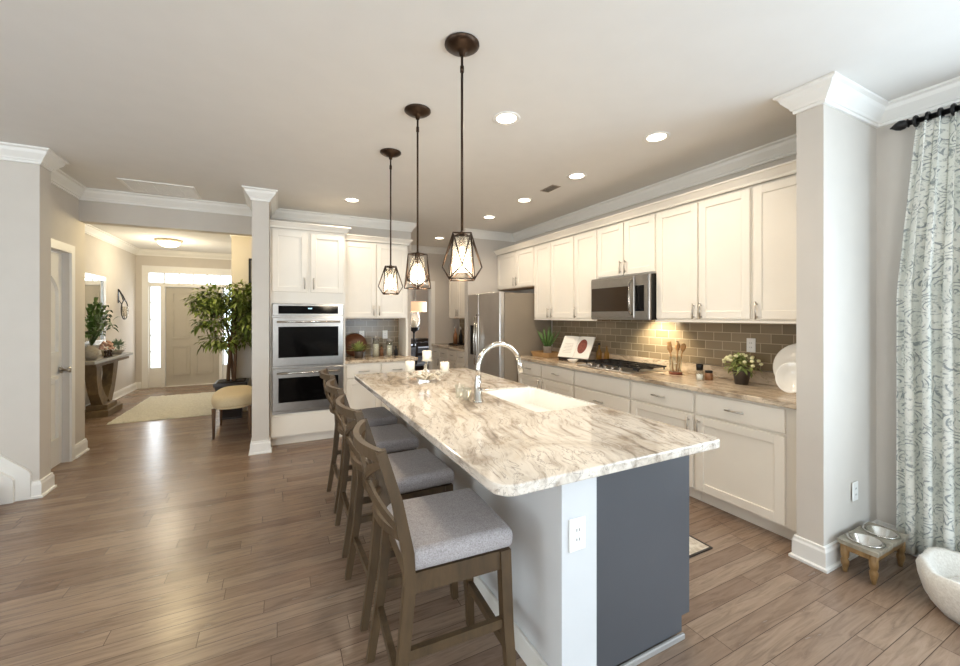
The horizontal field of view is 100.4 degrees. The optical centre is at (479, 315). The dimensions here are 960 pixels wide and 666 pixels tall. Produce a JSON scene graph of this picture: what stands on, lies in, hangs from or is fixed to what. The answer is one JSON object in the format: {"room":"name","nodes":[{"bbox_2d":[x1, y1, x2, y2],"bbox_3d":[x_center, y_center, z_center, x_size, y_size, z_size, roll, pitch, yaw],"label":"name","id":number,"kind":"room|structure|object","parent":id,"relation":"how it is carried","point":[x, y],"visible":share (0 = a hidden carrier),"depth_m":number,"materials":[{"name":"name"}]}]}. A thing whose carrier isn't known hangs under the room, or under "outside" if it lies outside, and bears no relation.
{"room":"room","nodes":[
{"label":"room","id":0,"kind":"room"},
{"bbox_2d":[0,160,50,480],"bbox_3d":[-4.798,0.060,2.699,2.700,2.800,0.180,0,0,-27],"label":"wall","id":1,"kind":"structure","parent":0,"point":[25,188],"depth_m":3.19,"materials":[{"name":"beige paint"}]},
{"bbox_2d":[0,471,14,504],"bbox_3d":[-3.985,1.050,2.963,0.750,0.819,0.029,0,0,-27],"label":"trim","id":2,"kind":"structure","parent":1,"relation":"attached to","point":[7,482],"depth_m":3.11,"materials":[{"name":"white paint"}]},
{"bbox_2d":[0,454,31,500],"bbox_3d":[-3.959,0.960,3.007,0.835,0.999,0.024,0,0,-27],"label":"trim","id":3,"kind":"structure","parent":1,"relation":"attached to","point":[22,476],"depth_m":3.16,"materials":[{"name":"white paint"}]},
{"bbox_2d":[0,141,48,164],"bbox_3d":[-4.700,-1.280,2.599,2.786,0.119,0.085,0,0,-27],"label":"trim","id":4,"kind":"structure","parent":1,"relation":"attached to","point":[14,152],"depth_m":3.15,"materials":[{"name":"white paint"}]},
{"bbox_2d":[51,184,84,462],"bbox_3d":[-4.075,0.060,3.797,0.120,2.800,1.130,0,0,-27],"label":"wall","id":5,"kind":"structure","parent":0,"point":[66,227],"depth_m":4.05,"materials":[{"name":"beige paint"}]},
{"bbox_2d":[30,472,56,498],"bbox_3d":[-3.647,1.391,3.281,0.178,0.135,0.241,0,0,-27],"label":"baseboard","id":6,"kind":"structure","parent":5,"relation":"attached to","point":[39,488],"depth_m":3.23,"materials":[{"name":"white paint"}]},
{"bbox_2d":[51,238,74,468],"bbox_3d":[-3.970,0.375,3.672,0.125,2.170,0.881,0,0,-27],"label":"door","id":7,"kind":"structure","parent":5,"relation":"in","point":[57,369],"depth_m":3.90,"materials":[{"name":"white paint"}]},
{"bbox_2d":[40,149,86,199],"bbox_3d":[-3.824,-1.280,3.696,0.235,0.119,1.255,0,0,-27],"label":"trim","id":8,"kind":"structure","parent":5,"relation":"attached to","point":[51,161],"depth_m":3.70,"materials":[{"name":"white paint"}]},
{"bbox_2d":[85,234,135,404],"bbox_3d":[-5.663,0.060,6.059,0.680,2.800,4.580,0,0,-27],"label":"wall","id":9,"kind":"structure","parent":0,"point":[118,265],"depth_m":7.19,"materials":[{"name":"beige paint"}]},
{"bbox_2d":[85,272,105,346],"bbox_3d":[-5.798,-0.090,5.880,0.034,1.100,1.440,0,0,-27],"label":"wall mirror","id":10,"kind":"object","parent":9,"relation":"attached to","point":[95,285],"visible":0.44,"depth_m":6.19,"materials":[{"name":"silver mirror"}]},
{"bbox_2d":[75,382,140,458],"bbox_3d":[-5.507,1.391,6.048,0.708,0.135,4.739,0,0,-27],"label":"baseboard","id":11,"kind":"structure","parent":9,"relation":"attached to","point":[81,447],"depth_m":6.92,"materials":[{"name":"white paint"}]},
{"bbox_2d":[85,224,139,254],"bbox_3d":[-5.850,-1.280,6.037,0.085,0.119,4.449,0,0,-27],"label":"trim","id":12,"kind":"structure","parent":9,"relation":"attached to","point":[90,230],"depth_m":6.65,"materials":[{"name":"white paint"}]},
{"bbox_2d":[136,255,230,388],"bbox_3d":[-6.016,0.060,8.525,2.270,2.800,0.140,0,0,-27],"label":"wall","id":13,"kind":"structure","parent":0,"point":[141,260],"depth_m":8.07,"materials":[{"name":"beige paint"}]},
{"bbox_2d":[136,249,230,259],"bbox_3d":[-6.018,-1.280,8.396,1.908,0.119,0.085,0,0,-27],"label":"trim","id":14,"kind":"structure","parent":13,"relation":"attached to","point":[146,252],"depth_m":8.32,"materials":[{"name":"white paint"}]},
{"bbox_2d":[142,265,230,388],"bbox_3d":[-6.074,0.220,8.473,1.680,2.480,0.140,0,0,-27],"label":"door","id":15,"kind":"structure","parent":13,"relation":"in","point":[180,365],"depth_m":8.34,"materials":[{"name":"beige wood"}]},
{"bbox_2d":[213,378,248,419],"bbox_3d":[-3.587,1.200,5.784,0.410,0.519,0.410,0,0,-27],"label":"planter","id":16,"kind":"object","parent":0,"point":[228,413],"depth_m":5.67,"materials":[{"name":"brown wood"}]},
{"bbox_2d":[231,236,251,385],"bbox_3d":[-2.817,0.060,6.654,2.240,2.800,0.120,0,0,-27],"label":"wall","id":17,"kind":"structure","parent":0,"point":[241,247],"depth_m":6.16,"materials":[{"name":"beige paint"}]},
{"bbox_2d":[79,200,410,354],"bbox_3d":[-2.639,0.060,5.070,3.590,2.800,0.150,0,0,-27],"label":"wall","id":18,"kind":"structure","parent":0,"point":[90,212],"depth_m":4.61,"materials":[{"name":"beige paint"}]},
{"bbox_2d":[80,188,251,216],"bbox_3d":[-3.470,-1.280,4.529,1.618,0.119,0.085,0,0,-27],"label":"trim","id":19,"kind":"structure","parent":18,"relation":"attached to","point":[90,194],"depth_m":4.49,"materials":[{"name":"white paint"}]},
{"bbox_2d":[242,186,277,217],"bbox_3d":[-2.495,-1.280,4.573,0.332,0.119,0.885,0,0,-27],"label":"trim","id":20,"kind":"structure","parent":18,"relation":"attached to","point":[250,193],"depth_m":4.24,"materials":[{"name":"white paint"}]},
{"bbox_2d":[271,208,416,231],"bbox_3d":[-1.752,-1.280,5.384,1.895,0.119,0.085,0,0,-27],"label":"trim","id":21,"kind":"structure","parent":18,"relation":"attached to","point":[285,214],"depth_m":5.33,"materials":[{"name":"white paint"}]},
{"bbox_2d":[345,319,398,355],"bbox_3d":[-1.519,0.285,5.543,0.842,0.508,0.012,0,0,-27],"label":"backsplash","id":22,"kind":"structure","parent":18,"relation":"attached to","point":[371,328],"depth_m":5.57,"materials":[{"name":"beige tile"}]},
{"bbox_2d":[345,240,407,318],"bbox_3d":[-1.429,-0.463,5.376,0.851,0.994,0.391,0,0,-27],"label":"upper cabinet","id":23,"kind":"object","parent":18,"relation":"attached to","point":[365,262],"visible":0.96,"depth_m":5.21,"materials":[{"name":"beige paint"}]},
{"bbox_2d":[345,234,412,244],"bbox_3d":[-1.400,-0.996,5.379,0.904,0.069,0.412,0,0,-27],"label":"trim","id":24,"kind":"structure","parent":23,"relation":"attached to","point":[353,237],"depth_m":5.20,"materials":[{"name":"beige paint"}]},
{"bbox_2d":[252,200,269,440],"bbox_3d":[-2.852,0.060,5.281,0.160,2.800,2.300,0,0,-27],"label":"wall pillar","id":25,"kind":"structure","parent":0,"point":[260,210],"depth_m":4.25,"materials":[{"name":"beige paint"}]},
{"bbox_2d":[243,406,271,455],"bbox_3d":[-3.840,1.391,6.489,0.418,0.135,5.473,0,0,-34],"label":"baseboard","id":26,"kind":"structure","parent":25,"relation":"attached to","point":[263,446],"depth_m":4.24,"materials":[{"name":"white paint"}]},
{"bbox_2d":[411,285,427,337],"bbox_3d":[-1.995,0.060,9.068,4.600,2.800,3.450,0,0,-27],"label":"wall","id":27,"kind":"structure","parent":0,"point":[421,318],"depth_m":11.04,"materials":[{"name":"beige paint"}]},
{"bbox_2d":[411,230,464,254],"bbox_3d":[-0.687,-1.280,6.906,1.548,0.119,1.845,0,0,-27],"label":"trim","id":28,"kind":"structure","parent":27,"relation":"attached to","point":[422,249],"depth_m":7.77,"materials":[{"name":"white paint"}]},
{"bbox_2d":[411,252,459,343],"bbox_3d":[-1.125,0.060,7.787,1.800,2.800,0.120,0,0,-27],"label":"wall","id":29,"kind":"structure","parent":0,"point":[444,325],"depth_m":7.90,"materials":[{"name":"beige paint"}]},
{"bbox_2d":[411,280,434,369],"bbox_3d":[-1.165,0.390,7.755,0.570,2.140,0.140,0,0,-27],"label":"trim","id":30,"kind":"structure","parent":29,"relation":"attached to","point":[431,292],"depth_m":7.80,"materials":[{"name":"white paint"}]},
{"bbox_2d":[0,0,959,253],"bbox_3d":[-1.845,-1.400,3.661,9.200,0.120,15.800,0,0,-27],"label":"ceiling","id":31,"kind":"structure","parent":0,"point":[301,100],"depth_m":2.31,"materials":[{"name":"paint"}]},
{"bbox_2d":[116,178,200,198],"bbox_3d":[-3.341,-1.333,4.207,0.620,0.011,0.450,0,0,-27],"label":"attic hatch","id":32,"kind":"object","parent":31,"relation":"in","point":[133,185],"visible":1,"depth_m":4.18,"materials":[{"name":"white paint"}]},
{"bbox_2d":[154,238,182,247],"bbox_3d":[-5.474,-1.274,7.039,0.400,0.131,0.398,0,0,-27],"label":"flush ceiling light","id":33,"kind":"object","parent":31,"relation":"attached to","point":[166,242],"visible":1,"depth_m":6.93,"materials":[{"name":"white glass"}]},
{"bbox_2d":[378,148,402,294],"bbox_3d":[-0.731,-0.758,3.271,0.172,1.162,0.172,0,0,44],"label":"pendant light","id":34,"kind":"object","parent":31,"relation":"hanging from","point":[391,153],"visible":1,"depth_m":3.25,"materials":[{"name":"brown metal"}]},
{"bbox_2d":[404,104,430,289],"bbox_3d":[-0.406,-0.758,2.606,0.172,1.162,0.172,0,0,-20],"label":"pendant light","id":35,"kind":"object","parent":31,"relation":"hanging from","point":[418,111],"visible":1,"depth_m":2.59,"materials":[{"name":"brown metal"}]},
{"bbox_2d":[411,301,426,311],"bbox_3d":[-1.515,-0.720,9.315,0.540,1.239,0.540,0,0,-27],"label":"drum pendant","id":36,"kind":"object","parent":31,"relation":"hanging from","point":[416,306],"visible":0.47,"depth_m":9.07,"materials":[{"name":"brown"}]},
{"bbox_2d":[441,32,481,280],"bbox_3d":[-0.089,-0.758,1.971,0.172,1.162,0.172,0,0,-36],"label":"pendant light","id":37,"kind":"object","parent":31,"relation":"hanging from","point":[459,44],"visible":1,"depth_m":1.96,"materials":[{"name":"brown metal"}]},
{"bbox_2d":[492,111,519,125],"bbox_3d":[0.179,-1.335,2.711,0.190,0.007,0.190,0,0,-27],"label":"recessed light","id":38,"kind":"object","parent":31,"relation":"in","point":[505,118],"visible":1,"depth_m":2.71,"materials":[{"name":"white paint"}]},
{"bbox_2d":[643,131,670,142],"bbox_3d":[1.323,-1.335,2.996,0.190,0.007,0.190,0,0,-27],"label":"recessed light","id":39,"kind":"object","parent":31,"relation":"in","point":[655,137],"visible":1,"depth_m":3.00,"materials":[{"name":"white paint"}]},
{"bbox_2d":[0,384,959,665],"bbox_3d":[-1.845,1.520,3.661,9.200,0.120,15.800,0,0,-27],"label":"floor","id":40,"kind":"structure","parent":0,"point":[165,542],"depth_m":2.19,"materials":[{"name":"brown wood"}]},
{"bbox_2d":[85,352,132,418],"bbox_3d":[-5.663,1.034,5.992,0.330,0.849,1.600,0,0,-27],"label":"console table","id":41,"kind":"object","parent":40,"relation":"on","point":[100,390],"visible":0.76,"depth_m":5.82,"materials":[{"name":"brown wood"}]},
{"bbox_2d":[85,297,118,359],"bbox_3d":[-5.291,0.169,5.590,0.413,0.880,1.246,0,0,-27],"label":"palm plant","id":42,"kind":"object","parent":41,"relation":"on","point":[94,315],"visible":0.99,"depth_m":5.54,"materials":[{"name":"green plant"}]},
{"bbox_2d":[107,392,216,424],"bbox_3d":[-4.927,1.445,6.531,1.212,0.026,2.012,0,0,-27],"label":"rug","id":43,"kind":"object","parent":40,"relation":"on","point":[194,404],"visible":0.91,"depth_m":6.22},
{"bbox_2d":[182,279,251,419],"bbox_3d":[-3.686,0.459,5.643,0.904,2.001,0.764,0,0,-27],"label":"potted ficus","id":44,"kind":"object","parent":40,"relation":"on","point":[217,307],"visible":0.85,"depth_m":5.63,"materials":[{"name":"green plant"}]},
{"bbox_2d":[211,385,251,438],"bbox_3d":[-3.143,1.197,5.124,0.470,0.524,0.920,0,0,-27],"label":"upholstered bench","id":45,"kind":"object","parent":40,"relation":"on","point":[237,396],"visible":0.84,"depth_m":4.81,"materials":[{"name":"beige fabric"}]},
{"bbox_2d":[270,228,344,445],"bbox_3d":[-2.102,0.239,4.868,0.802,2.439,0.690,0,0,-27],"label":"tall cabinet","id":46,"kind":"object","parent":40,"relation":"on","point":[307,267],"visible":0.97,"depth_m":4.58,"materials":[{"name":"beige paint"}]},
{"bbox_2d":[272,303,343,414],"bbox_3d":[-1.947,0.477,4.563,0.750,1.235,0.095,0,0,-27],"label":"double wall oven","id":47,"kind":"object","parent":46,"relation":"in","point":[308,339],"visible":0.94,"depth_m":4.54,"materials":[{"name":"silver metal"}]},
{"bbox_2d":[270,220,350,234],"bbox_3d":[-1.992,-1.016,4.711,0.855,0.069,0.354,0,0,-27],"label":"trim","id":48,"kind":"structure","parent":46,"relation":"on","point":[273,223],"depth_m":4.56,"materials":[{"name":"beige paint"}]},
{"bbox_2d":[320,368,396,512],"bbox_3d":[-0.994,0.948,3.243,0.566,1.027,0.454,0,0,-28],"label":"counter stool","id":49,"kind":"object","parent":40,"relation":"on","point":[376,416],"visible":0.48,"depth_m":3.18,"materials":[{"name":"brown wood"}]},
{"bbox_2d":[326,378,418,557],"bbox_3d":[-0.734,0.948,2.694,0.566,1.027,0.454,0,0,-26],"label":"counter stool","id":50,"kind":"object","parent":40,"relation":"on","point":[394,438],"visible":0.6,"depth_m":2.60,"materials":[{"name":"brown wood"}]},
{"bbox_2d":[345,361,404,410],"bbox_3d":[-1.374,1.020,5.257,0.841,0.878,0.650,0,0,-27],"label":"base cabinet","id":51,"kind":"object","parent":40,"relation":"on","point":[358,396],"visible":0.3,"depth_m":4.91,"materials":[{"name":"beige paint"}]},
{"bbox_2d":[345,354,417,363],"bbox_3d":[-1.348,0.559,5.276,0.905,0.039,0.612,0,0,-27],"label":"countertop","id":52,"kind":"structure","parent":51,"relation":"on","point":[366,358],"depth_m":5.08,"materials":[{"name":"stone"}]},
{"bbox_2d":[345,333,366,355],"bbox_3d":[-1.678,0.385,5.374,0.310,0.305,0.061,0,0,-27],"label":"wood board","id":53,"kind":"object","parent":52,"relation":"on","point":[354,337],"visible":0.61,"depth_m":5.36,"materials":[{"name":"red wood"}]},
{"bbox_2d":[346,341,372,357],"bbox_3d":[-1.560,0.426,5.150,0.275,0.227,0.357,0,0,31],"label":"spiky plant","id":54,"kind":"object","parent":52,"relation":"on","point":[358,353],"visible":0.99,"depth_m":5.11,"materials":[{"name":"green plant"}]},
{"bbox_2d":[399,318,407,355],"bbox_3d":[-1.066,0.285,5.559,0.030,0.508,0.368,0,0,-27],"label":"end panel","id":55,"kind":"object","parent":52,"relation":"on","point":[403,323],"visible":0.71,"depth_m":5.50,"materials":[{"name":"beige paint"}]},
{"bbox_2d":[336,394,458,631],"bbox_3d":[-0.468,0.948,2.136,0.566,1.027,0.454,0,0,-28],"label":"counter stool","id":56,"kind":"object","parent":40,"relation":"on","point":[417,472],"visible":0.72,"depth_m":2.04,"materials":[{"name":"brown wood"}]},
{"bbox_2d":[415,342,427,370],"bbox_3d":[-1.232,0.997,8.362,0.400,0.924,0.457,0,0,-33],"label":"dining chair","id":57,"kind":"object","parent":40,"relation":"on","point":[418,344],"visible":0.33,"depth_m":8.13,"materials":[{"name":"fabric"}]},
{"bbox_2d":[353,418,515,665],"bbox_3d":[-0.206,0.948,1.586,0.566,1.027,0.454,0,0,-24],"label":"counter stool","id":58,"kind":"object","parent":40,"relation":"on","point":[440,539],"visible":1,"depth_m":1.47,"materials":[{"name":"brown wood"}]},
{"bbox_2d":[432,346,464,369],"bbox_3d":[-0.326,1.020,7.215,0.617,0.878,1.599,0,0,-27],"label":"base cabinet","id":59,"kind":"object","parent":40,"relation":"on","point":[456,359],"visible":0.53,"depth_m":7.07,"materials":[{"name":"beige paint"}]},
{"bbox_2d":[431,343,464,351],"bbox_3d":[-0.318,0.559,7.217,0.605,0.039,1.615,0,0,-27],"label":"countertop","id":60,"kind":"structure","parent":59,"relation":"on","point":[461,348],"depth_m":7.08,"materials":[{"name":"stone"}]},
{"bbox_2d":[468,292,550,381],"bbox_3d":[0.379,0.567,5.927,0.908,1.784,1.005,0,0,-27],"label":"refrigerator","id":61,"kind":"object","parent":40,"relation":"on","point":[493,317],"visible":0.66,"depth_m":5.49,"materials":[{"name":"silver metal"}]},
{"bbox_2d":[518,360,542,388],"bbox_3d":[0.879,1.020,5.292,0.617,0.878,0.539,0,0,-27],"label":"base cabinet","id":62,"kind":"object","parent":40,"relation":"on","point":[532,375],"visible":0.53,"depth_m":5.11,"materials":[{"name":"beige paint"}]},
{"bbox_2d":[390,409,688,665],"bbox_3d":[0.058,1.020,2.786,0.764,0.878,2.576,0,0,-27],"label":"kitchen island","id":63,"kind":"object","parent":40,"relation":"on","point":[606,602],"visible":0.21,"depth_m":1.66,"materials":[{"name":"grey wood"}]},
{"bbox_2d":[355,368,719,495],"bbox_3d":[-0.049,0.559,2.724,1.125,0.038,2.730,0,0,-27],"label":"island countertop","id":64,"kind":"structure","parent":63,"relation":"on","point":[510,449],"depth_m":1.82,"materials":[{"name":"stone"}]},
{"bbox_2d":[405,360,449,380],"bbox_3d":[-0.426,0.452,3.299,0.373,0.166,0.238,0,0,-27],"label":"candle holder","id":65,"kind":"object","parent":64,"relation":"on","point":[426,375],"visible":0.97,"depth_m":3.28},
{"bbox_2d":[473,341,523,402],"bbox_3d":[0.134,0.352,2.561,0.376,0.376,0.115,0,0,-27],"label":"faucet","id":66,"kind":"object","parent":64,"relation":"on","point":[478,389],"visible":1,"depth_m":2.51,"materials":[{"name":"silver metal"}]},
{"bbox_2d":[482,387,597,411],"bbox_3d":[0.366,0.684,2.682,0.462,0.272,0.734,0,0,-27],"label":"farmhouse sink","id":67,"kind":"object","parent":64,"relation":"in","point":[535,399],"visible":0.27,"depth_m":2.94,"materials":[{"name":"white ceramic"}]},
{"bbox_2d":[569,515,585,552],"bbox_3d":[0.369,0.825,1.512,0.080,0.125,0.008,0,0,-27],"label":"outlet cover","id":68,"kind":"object","parent":63,"relation":"attached to","point":[577,526],"visible":1,"depth_m":1.51,"materials":[{"name":"white plastic"}]},
{"bbox_2d":[574,524,581,544],"bbox_3d":[0.370,0.825,1.510,0.034,0.070,0.001,0,0,-27],"label":"receptacle","id":69,"kind":"object","parent":68,"relation":"attached to","point":[577,527],"depth_m":1.51,"materials":[{"name":"white plastic"}]},
{"bbox_2d":[541,364,574,397],"bbox_3d":[1.138,1.020,4.778,0.617,0.878,0.609,0,0,-27],"label":"base cabinet","id":70,"kind":"object","parent":40,"relation":"on","point":[560,380],"visible":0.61,"depth_m":4.62,"materials":[{"name":"beige paint"}]},
{"bbox_2d":[575,370,631,413],"bbox_3d":[1.452,1.020,4.156,0.617,0.878,0.784,0,0,-27],"label":"base cabinet","id":71,"kind":"object","parent":40,"relation":"on","point":[612,392],"visible":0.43,"depth_m":3.97,"materials":[{"name":"beige paint"}]},
{"bbox_2d":[631,380,701,500],"bbox_3d":[1.771,1.020,3.522,0.617,0.878,0.634,0,0,-27],"label":"base cabinet","id":72,"kind":"object","parent":40,"relation":"on","point":[673,406],"visible":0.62,"depth_m":3.31,"materials":[{"name":"beige paint"}]},
{"bbox_2d":[689,535,712,557],"bbox_3d":[1.020,1.454,2.731,0.584,0.009,0.794,0,0,-27],"label":"kitchen mat","id":73,"kind":"object","parent":40,"relation":"on","point":[696,547],"visible":0.18,"depth_m":2.51,"materials":[{"name":"beige fabric"}]},
{"bbox_2d":[696,392,795,539],"bbox_3d":[2.073,1.020,2.922,0.617,0.878,0.707,0,0,-27],"label":"base cabinet","id":74,"kind":"object","parent":40,"relation":"on","point":[751,476],"visible":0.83,"depth_m":2.76,"materials":[{"name":"beige paint"}]},
{"bbox_2d":[515,347,795,408],"bbox_3d":[1.493,0.509,4.075,0.624,0.139,3.287,0,0,-27],"label":"countertop","id":75,"kind":"structure","parent":74,"relation":"on","point":[763,388],"depth_m":3.40,"materials":[{"name":"stone"}]},
{"bbox_2d":[531,350,558,357],"bbox_3d":[0.886,0.508,5.352,0.280,0.062,0.400,0,0,-27],"label":"tray","id":76,"kind":"object","parent":75,"relation":"on","point":[539,353],"visible":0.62,"depth_m":5.21,"materials":[{"name":"brown wood"}]},
{"bbox_2d":[538,327,559,352],"bbox_3d":[0.876,0.322,5.372,0.296,0.407,0.301,0,0,-27],"label":"aloe","id":77,"kind":"object","parent":76,"relation":"in","point":[547,348],"visible":0.95,"depth_m":5.32,"materials":[{"name":"green plant"}]},
{"bbox_2d":[559,357,584,361],"bbox_3d":[1.172,0.432,4.846,0.216,0.212,0.380,0,0,-41],"label":"cookbook stand","id":78,"kind":"object","parent":75,"relation":"on","point":[560,358],"visible":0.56,"depth_m":4.80,"materials":[{"name":"brown wood"}]},
{"bbox_2d":[558,336,595,359],"bbox_3d":[1.162,0.376,4.837,0.164,0.257,0.436,0,0,-41],"label":"open cookbook","id":79,"kind":"object","parent":78,"relation":"on","point":[582,346],"visible":1,"depth_m":4.82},
{"bbox_2d":[577,339,586,352],"bbox_3d":[1.218,0.362,4.767,0.124,0.190,0.002,0,-31,49],"label":"photo","id":80,"kind":"object","parent":79,"relation":"attached to","point":[582,345],"depth_m":4.76},
{"bbox_2d":[577,359,667,373],"bbox_3d":[1.454,0.513,4.148,0.510,0.052,0.750,0,0,-27],"label":"gas cooktop","id":81,"kind":"object","parent":75,"relation":"in","point":[622,366],"visible":1,"depth_m":4.02,"materials":[{"name":"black metal"}]},
{"bbox_2d":[722,352,762,384],"bbox_3d":[2.071,0.413,3.178,0.257,0.253,0.286,0,0,-27],"label":"potted flowers","id":82,"kind":"object","parent":75,"relation":"on","point":[741,375],"visible":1,"depth_m":3.14,"materials":[{"name":"green plant"}]},
{"bbox_2d":[773,344,795,374],"bbox_3d":[2.288,0.362,2.867,0.088,0.334,0.344,0,0,-27],"label":"serving platter","id":83,"kind":"object","parent":75,"relation":"on","point":[788,353],"visible":0.22,"depth_m":2.97,"materials":[{"name":"white ceramic"}]},
{"bbox_2d":[775,362,795,392],"bbox_3d":[2.104,0.413,2.700,0.108,0.204,0.172,0,0,-27],"label":"shell bowl","id":84,"kind":"object","parent":75,"relation":"on","point":[785,376],"visible":0.64,"depth_m":2.73,"materials":[{"name":"white ceramic"}]},
{"bbox_2d":[837,522,908,584],"bbox_3d":[2.272,1.367,2.312,0.410,0.184,0.176,0,0,-27],"label":"stand","id":85,"kind":"object","parent":40,"relation":"on","point":[874,555],"visible":0.82,"depth_m":2.26,"materials":[{"name":"brown wood"}]},
{"bbox_2d":[846,532,885,547],"bbox_3d":[2.186,1.297,2.269,0.164,0.063,0.163,0,0,-27],"label":"pet bowl","id":86,"kind":"object","parent":85,"relation":"in","point":[860,538],"visible":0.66,"depth_m":2.30,"materials":[{"name":"silver metal"}]},
{"bbox_2d":[861,524,900,538],"bbox_3d":[2.359,1.297,2.356,0.164,0.063,0.163,0,0,-27],"label":"pet bowl","id":87,"kind":"object","parent":85,"relation":"in","point":[876,530],"visible":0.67,"depth_m":2.39,"materials":[{"name":"silver metal"}]},
{"bbox_2d":[916,547,959,624],"bbox_3d":[2.458,1.349,1.904,0.519,0.220,0.518,0,0,-27],"label":"pet bed","id":88,"kind":"object","parent":40,"relation":"on","point":[938,568],"visible":1,"depth_m":1.99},
{"bbox_2d":[465,238,513,367],"bbox_3d":[-0.153,0.060,7.224,0.970,2.800,1.760,0,0,-27],"label":"wall","id":89,"kind":"structure","parent":0,"point":[486,281],"depth_m":6.33,"materials":[{"name":"beige paint"}]},
{"bbox_2d":[449,262,464,317],"bbox_3d":[-0.273,-0.478,7.393,0.371,1.044,0.849,0,0,-27],"label":"upper cabinet","id":90,"kind":"object","parent":89,"relation":"attached to","point":[456,288],"visible":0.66,"depth_m":7.34,"materials":[{"name":"beige paint"}]},
{"bbox_2d":[458,228,513,241],"bbox_3d":[0.124,-1.280,6.446,0.935,0.119,0.292,0,0,-27],"label":"trim","id":91,"kind":"structure","parent":89,"relation":"attached to","point":[480,234],"depth_m":6.35,"materials":[{"name":"white paint"}]},
{"bbox_2d":[597,212,656,278],"bbox_3d":[1.600,-0.685,4.144,0.371,0.569,0.769,0,0,-27],"label":"upper cabinet","id":92,"kind":"object","parent":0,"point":[625,248],"visible":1,"depth_m":4.03,"materials":[{"name":"beige paint"}]},
{"bbox_2d":[493,159,795,255],"bbox_3d":[1.212,-1.008,4.508,0.055,0.075,4.316,0,0,-27],"label":"trim","id":93,"kind":"structure","parent":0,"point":[787,168],"depth_m":3.51,"materials":[{"name":"beige paint"}]},
{"bbox_2d":[514,103,959,525],"bbox_3d":[2.747,0.060,2.415,0.120,2.800,9.440,0,0,-27],"label":"wall","id":94,"kind":"structure","parent":0,"point":[894,149],"depth_m":2.56,"materials":[{"name":"beige paint"}]},
{"bbox_2d":[498,246,534,290],"bbox_3d":[0.642,-0.691,6.043,0.371,0.559,1.054,0,0,-27],"label":"upper cabinet","id":95,"kind":"object","parent":94,"relation":"attached to","point":[516,268],"visible":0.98,"depth_m":5.91,"materials":[{"name":"beige paint"}]},
{"bbox_2d":[534,235,574,318],"bbox_3d":[1.067,-0.466,5.202,0.371,1.009,0.829,0,0,-27],"label":"upper cabinet","id":96,"kind":"object","parent":94,"relation":"attached to","point":[553,260],"visible":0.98,"depth_m":5.11,"materials":[{"name":"beige paint"}]},
{"bbox_2d":[574,229,597,318],"bbox_3d":[1.340,-0.466,4.659,0.371,1.009,0.384,0,0,-27],"label":"upper cabinet","id":97,"kind":"object","parent":94,"relation":"attached to","point":[585,243],"visible":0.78,"depth_m":4.61,"materials":[{"name":"beige paint"}]},
{"bbox_2d":[591,273,656,319],"bbox_3d":[1.544,-0.179,4.115,0.488,0.434,0.768,0,0,-27],"label":"microwave","id":98,"kind":"object","parent":94,"relation":"attached to","point":[631,297],"visible":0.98,"depth_m":3.94,"materials":[{"name":"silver metal"}]},
{"bbox_2d":[513,134,795,241],"bbox_3d":[1.507,-1.280,4.645,0.085,0.119,4.338,0,0,-27],"label":"trim","id":99,"kind":"structure","parent":94,"relation":"attached to","point":[784,147],"depth_m":3.83,"materials":[{"name":"white paint"}]},
{"bbox_2d":[552,320,795,371],"bbox_3d":[1.769,0.237,4.208,0.012,0.402,3.278,0,0,-27],"label":"backsplash","id":100,"kind":"structure","parent":94,"relation":"attached to","point":[708,343],"depth_m":3.83,"materials":[{"name":"beige tile"}]},
{"bbox_2d":[656,186,752,320],"bbox_3d":[1.963,-0.466,3.422,0.371,1.009,0.844,0,0,-27],"label":"upper cabinet","id":101,"kind":"object","parent":94,"relation":"attached to","point":[704,248],"visible":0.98,"depth_m":3.28,"materials":[{"name":"beige paint"}]},
{"bbox_2d":[655,320,795,323],"bbox_3d":[1.926,0.044,3.164,0.008,0.018,1.272,0,0,-27],"label":"trim","id":102,"kind":"structure","parent":101,"relation":"attached to","point":[710,321],"depth_m":3.14,"materials":[{"name":"beige paint"}]},
{"bbox_2d":[753,174,795,320],"bbox_3d":[2.250,-0.466,2.854,0.371,1.009,0.427,0,0,-27],"label":"upper cabinet","id":103,"kind":"object","parent":94,"relation":"attached to","point":[774,202],"visible":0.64,"depth_m":2.84,"materials":[{"name":"beige paint"}]},
{"bbox_2d":[788,519,919,573],"bbox_3d":[3.320,1.391,0.357,0.708,0.135,5.009,0,0,-27],"label":"baseboard","id":104,"kind":"structure","parent":94,"relation":"attached to","point":[826,559],"depth_m":2.34,"materials":[{"name":"white paint"}]},
{"bbox_2d":[878,76,959,127],"bbox_3d":[3.635,-1.280,0.423,0.085,0.119,4.844,0,0,-27],"label":"trim","id":105,"kind":"structure","parent":94,"relation":"attached to","point":[946,93],"depth_m":2.39,"materials":[{"name":"white paint"}]},
{"bbox_2d":[890,105,959,130],"bbox_3d":[3.196,-1.160,1.250,0.124,0.100,2.785,0,0,-27],"label":"curtain rod","id":106,"kind":"object","parent":94,"relation":"attached to","point":[903,124],"visible":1,"depth_m":2.37,"materials":[{"name":"black metal"}]},
{"bbox_2d":[896,103,959,554],"bbox_3d":[2.680,0.113,2.195,0.095,2.614,0.587,0,0,-27],"label":"curtain","id":107,"kind":"object","parent":106,"relation":"hanging from","point":[928,286],"visible":0.95,"depth_m":2.31,"materials":[{"name":"fabric"}]},
{"bbox_2d":[796,104,875,545],"bbox_3d":[2.249,0.060,2.514,0.680,2.800,0.135,0,0,-27],"label":"column","id":108,"kind":"structure","parent":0,"point":[836,151],"depth_m":2.40,"materials":[{"name":"beige paint"}]},
{"bbox_2d":[773,71,888,128],"bbox_3d":[2.210,-1.280,2.494,0.765,0.119,0.307,0,0,-27],"label":"trim","id":109,"kind":"structure","parent":108,"relation":"attached to","point":[834,90],"depth_m":2.36,"materials":[{"name":"white paint"}]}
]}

